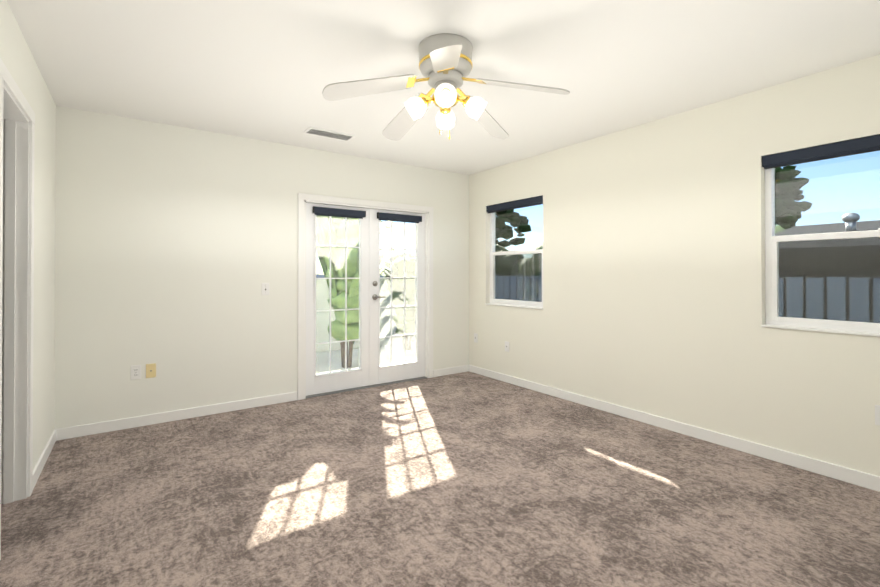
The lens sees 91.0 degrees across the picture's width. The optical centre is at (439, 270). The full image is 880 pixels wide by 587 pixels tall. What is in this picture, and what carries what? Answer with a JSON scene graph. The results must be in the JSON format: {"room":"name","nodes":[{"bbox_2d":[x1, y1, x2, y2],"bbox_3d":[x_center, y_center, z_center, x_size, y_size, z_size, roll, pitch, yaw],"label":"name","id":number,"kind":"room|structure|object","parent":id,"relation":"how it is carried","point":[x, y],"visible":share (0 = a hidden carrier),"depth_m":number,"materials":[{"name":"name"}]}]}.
{"room":"empty bedroom","nodes":[
{"label":"empty bedroom","id":0,"kind":"room"},
{"bbox_2d":[0,0,55,469],"bbox_3d":[-1.645,0.503,1.380,0.120,3.506,4.687,0,0,-35],"label":"wall","id":1,"kind":"structure","parent":0,"point":[17,58],"depth_m":2.75,"materials":[{"name":"white paint"}]},
{"bbox_2d":[0,58,34,559],"bbox_3d":[-2.156,0.175,2.118,0.136,2.170,0.794,0,0,-35],"label":"door frame","id":2,"kind":"structure","parent":1,"relation":"attached to","point":[17,130],"depth_m":2.37,"materials":[{"name":"white wood"}]},
{"bbox_2d":[33,428,60,488],"bbox_3d":[-2.598,1.222,2.841,0.013,0.085,0.898,0,0,-35],"label":"baseboard","id":3,"kind":"structure","parent":1,"relation":"attached to","point":[56,435],"depth_m":2.83,"materials":[{"name":"white wood"}]},
{"bbox_2d":[54,106,468,428],"bbox_3d":[-1.288,0.521,4.426,4.217,3.506,0.120,0,0,-35],"label":"wall","id":4,"kind":"structure","parent":0,"point":[176,247],"depth_m":3.74,"materials":[{"name":"white paint"}]},
{"bbox_2d":[131,365,140,379],"bbox_3d":[-2.469,0.825,3.511,0.070,0.115,0.010,0,0,-35],"label":"outlet","id":5,"kind":"object","parent":4,"relation":"attached to","point":[135,371],"visible":1,"depth_m":3.51,"materials":[{"name":"white plastic"}]},
{"bbox_2d":[146,363,155,377],"bbox_3d":[-2.385,0.825,3.569,0.070,0.115,0.012,0,0,-35],"label":"electrical outlet","id":6,"kind":"object","parent":4,"relation":"attached to","point":[150,370],"visible":1,"depth_m":3.57,"materials":[{"name":"beige plastic"}]},
{"bbox_2d":[61,391,296,439],"bbox_3d":[-2.140,1.228,3.739,1.798,0.085,0.013,0,0,-35],"label":"baseboard","id":7,"kind":"structure","parent":4,"relation":"attached to","point":[138,421],"depth_m":3.64,"materials":[{"name":"white wood"}]},
{"bbox_2d":[262,283,268,294],"bbox_3d":[-1.648,0.172,4.089,0.070,0.115,0.020,0,0,-35],"label":"switch plate","id":8,"kind":"object","parent":4,"relation":"attached to","point":[265,288],"visible":1,"depth_m":4.09,"materials":[{"name":"white plastic"}]},
{"bbox_2d":[306,203,424,395],"bbox_3d":[-0.767,0.288,4.764,1.459,1.944,0.100,0,0,-35],"label":"french door","id":9,"kind":"structure","parent":4,"relation":"in","point":[371,370],"depth_m":4.74,"materials":[{"name":"white paint"}]},
{"bbox_2d":[298,193,433,399],"bbox_3d":[-0.791,0.265,4.799,1.617,2.063,0.187,0,0,-35],"label":"door frame","id":10,"kind":"structure","parent":4,"relation":"attached to","point":[303,199],"depth_m":4.59,"materials":[{"name":"white wood"}]},
{"bbox_2d":[433,365,468,376],"bbox_3d":[0.140,1.237,5.349,0.541,0.085,0.013,0,0,-35],"label":"baseboard","id":11,"kind":"structure","parent":4,"relation":"attached to","point":[465,368],"depth_m":5.33,"materials":[{"name":"white wood"}]},
{"bbox_2d":[0,371,879,586],"bbox_3d":[0.003,1.317,1.577,5.388,0.120,6.257,0,0,-35],"label":"floor","id":12,"kind":"structure","parent":0,"point":[467,479],"depth_m":2.33,"materials":[{"name":"carpet"}]},
{"bbox_2d":[7,0,879,174],"bbox_3d":[0.003,-1.309,1.593,5.388,0.120,6.257,0,0,-35],"label":"ceiling","id":13,"kind":"structure","parent":0,"point":[267,70],"depth_m":2.54,"materials":[{"name":"white paint"}]},
{"bbox_2d":[303,127,355,141],"bbox_3d":[-0.995,-1.230,3.907,0.430,0.010,0.190,0,0,-35],"label":"ceiling vent","id":14,"kind":"object","parent":13,"relation":"in","point":[328,134],"visible":0.96,"depth_m":3.89,"materials":[{"name":"white plastic"}]},
{"bbox_2d":[322,33,569,140],"bbox_3d":[-0.001,-0.978,2.458,1.275,0.530,1.222,0,0,-35],"label":"ceiling fan","id":15,"kind":"object","parent":13,"relation":"hanging from","point":[445,64],"visible":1,"depth_m":2.33,"materials":[{"name":"white metal"}]},
{"bbox_2d":[469,54,879,475],"bbox_3d":[1.702,0.017,3.745,0.120,2.506,4.687,0,0,-35],"label":"wall","id":16,"kind":"structure","parent":0,"point":[653,267],"depth_m":3.34,"materials":[{"name":"white paint"}]},
{"bbox_2d":[474,333,477,342],"bbox_3d":[0.445,0.840,5.407,0.012,0.115,0.070,0,0,-35],"label":"jack","id":17,"kind":"object","parent":16,"relation":"attached to","point":[475,337],"visible":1,"depth_m":5.40,"materials":[{"name":"white plastic"}]},
{"bbox_2d":[505,341,508,351],"bbox_3d":[0.765,0.867,4.953,0.012,0.115,0.070,0,0,-35],"label":"jack","id":18,"kind":"object","parent":16,"relation":"attached to","point":[506,346],"visible":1,"depth_m":4.95,"materials":[{"name":"white plastic"}]},
{"bbox_2d":[485,195,542,309],"bbox_3d":[0.863,-0.192,4.928,0.136,1.200,0.903,0,0,-35],"label":"window","id":19,"kind":"structure","parent":16,"relation":"in","point":[516,204],"depth_m":4.97,"materials":[{"name":"white plastic"}]},
{"bbox_2d":[469,365,879,491],"bbox_3d":[1.654,1.227,3.692,0.013,0.085,4.467,0,0,-35],"label":"baseboard","id":20,"kind":"structure","parent":16,"relation":"attached to","point":[853,476],"depth_m":3.18,"materials":[{"name":"white wood"}]},
{"bbox_2d":[761,134,879,336],"bbox_3d":[2.578,-0.204,2.500,0.136,1.164,1.178,0,0,-35],"label":"window","id":21,"kind":"structure","parent":16,"relation":"in","point":[770,165],"depth_m":2.76,"materials":[{"name":"white plastic"}]},
{"bbox_2d":[875,405,879,425],"bbox_3d":[2.525,0.829,2.462,0.010,0.115,0.070,0,0,-35],"label":"electrical outlet","id":22,"kind":"object","parent":16,"relation":"attached to","point":[877,414],"visible":1,"depth_m":2.48,"materials":[{"name":"white plastic"}]},
{"label":"outside","id":23,"kind":"structure","parent":0,"visible":0},
{"bbox_3d":[3.320,1.788,23.589,57.000,0.200,55.000,0,0,-35],"label":"ground","id":24,"kind":"structure","parent":23,"visible":0},
{"bbox_2d":[316,342,414,373],"bbox_3d":[0.588,1.444,2.785,6.138,0.240,10.157,0,0,-35],"label":"patio slab","id":25,"kind":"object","parent":24,"relation":"on","point":[336,367],"depth_m":6.72,"materials":[{"name":"concrete"}]},
{"bbox_2d":[316,215,401,367],"bbox_3d":[-1.246,0.168,6.033,1.517,2.355,1.489,0,0,-35],"label":"plant","id":26,"kind":"object","parent":25,"relation":"on","point":[336,291],"depth_m":5.79,"materials":[{"name":"green plant"}]},
{"bbox_2d":[380,257,414,349],"bbox_3d":[-0.538,0.538,7.485,1.225,1.631,1.166,0,0,-35],"label":"plant","id":27,"kind":"object","parent":25,"relation":"on","point":[401,299],"depth_m":7.21,"materials":[{"name":"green plant"}]},
{"bbox_2d":[316,279,414,352],"bbox_3d":[-2.539,0.859,6.993,6.678,1.460,0.260,0,0,-35],"label":"wall","id":28,"kind":"structure","parent":24,"relation":"on","point":[326,318],"depth_m":7.38,"materials":[{"name":"white paint"}]},
{"bbox_2d":[495,209,531,251],"bbox_3d":[1.430,-1.278,18.711,4.683,5.911,4.538,0,0,-35],"label":"tree","id":29,"kind":"object","parent":24,"relation":"on","point":[508,230],"depth_m":18.12,"materials":[{"name":"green plant"}]},
{"bbox_2d":[384,224,784,276],"bbox_3d":[5.468,-0.206,33.583,3.437,4.218,39.321,0,0,-35],"label":"hedge","id":30,"kind":"object","parent":24,"relation":"on","point":[536,248],"depth_m":32.09,"materials":[{"name":"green plant"}]},
{"bbox_2d":[316,274,879,322],"bbox_3d":[1.843,0.829,6.688,0.110,1.518,23.081,0,0,-35],"label":"fence","id":31,"kind":"object","parent":24,"relation":"on","point":[785,303],"depth_m":4.13,"materials":[{"name":"paint"}]},
{"bbox_2d":[775,165,811,228],"bbox_3d":[23.332,-3.748,32.662,7.541,11.002,7.049,0,0,-35],"label":"tree","id":32,"kind":"object","parent":24,"relation":"on","point":[779,178],"depth_m":30.27,"materials":[{"name":"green plant"}]},
{"bbox_2d":[775,213,879,280],"bbox_3d":[16.033,0.064,6.440,10.920,3.045,17.200,0,0,-35],"label":"house","id":33,"kind":"structure","parent":24,"relation":"on","point":[841,228],"depth_m":9.36,"materials":[{"name":"grey"}]}
]}

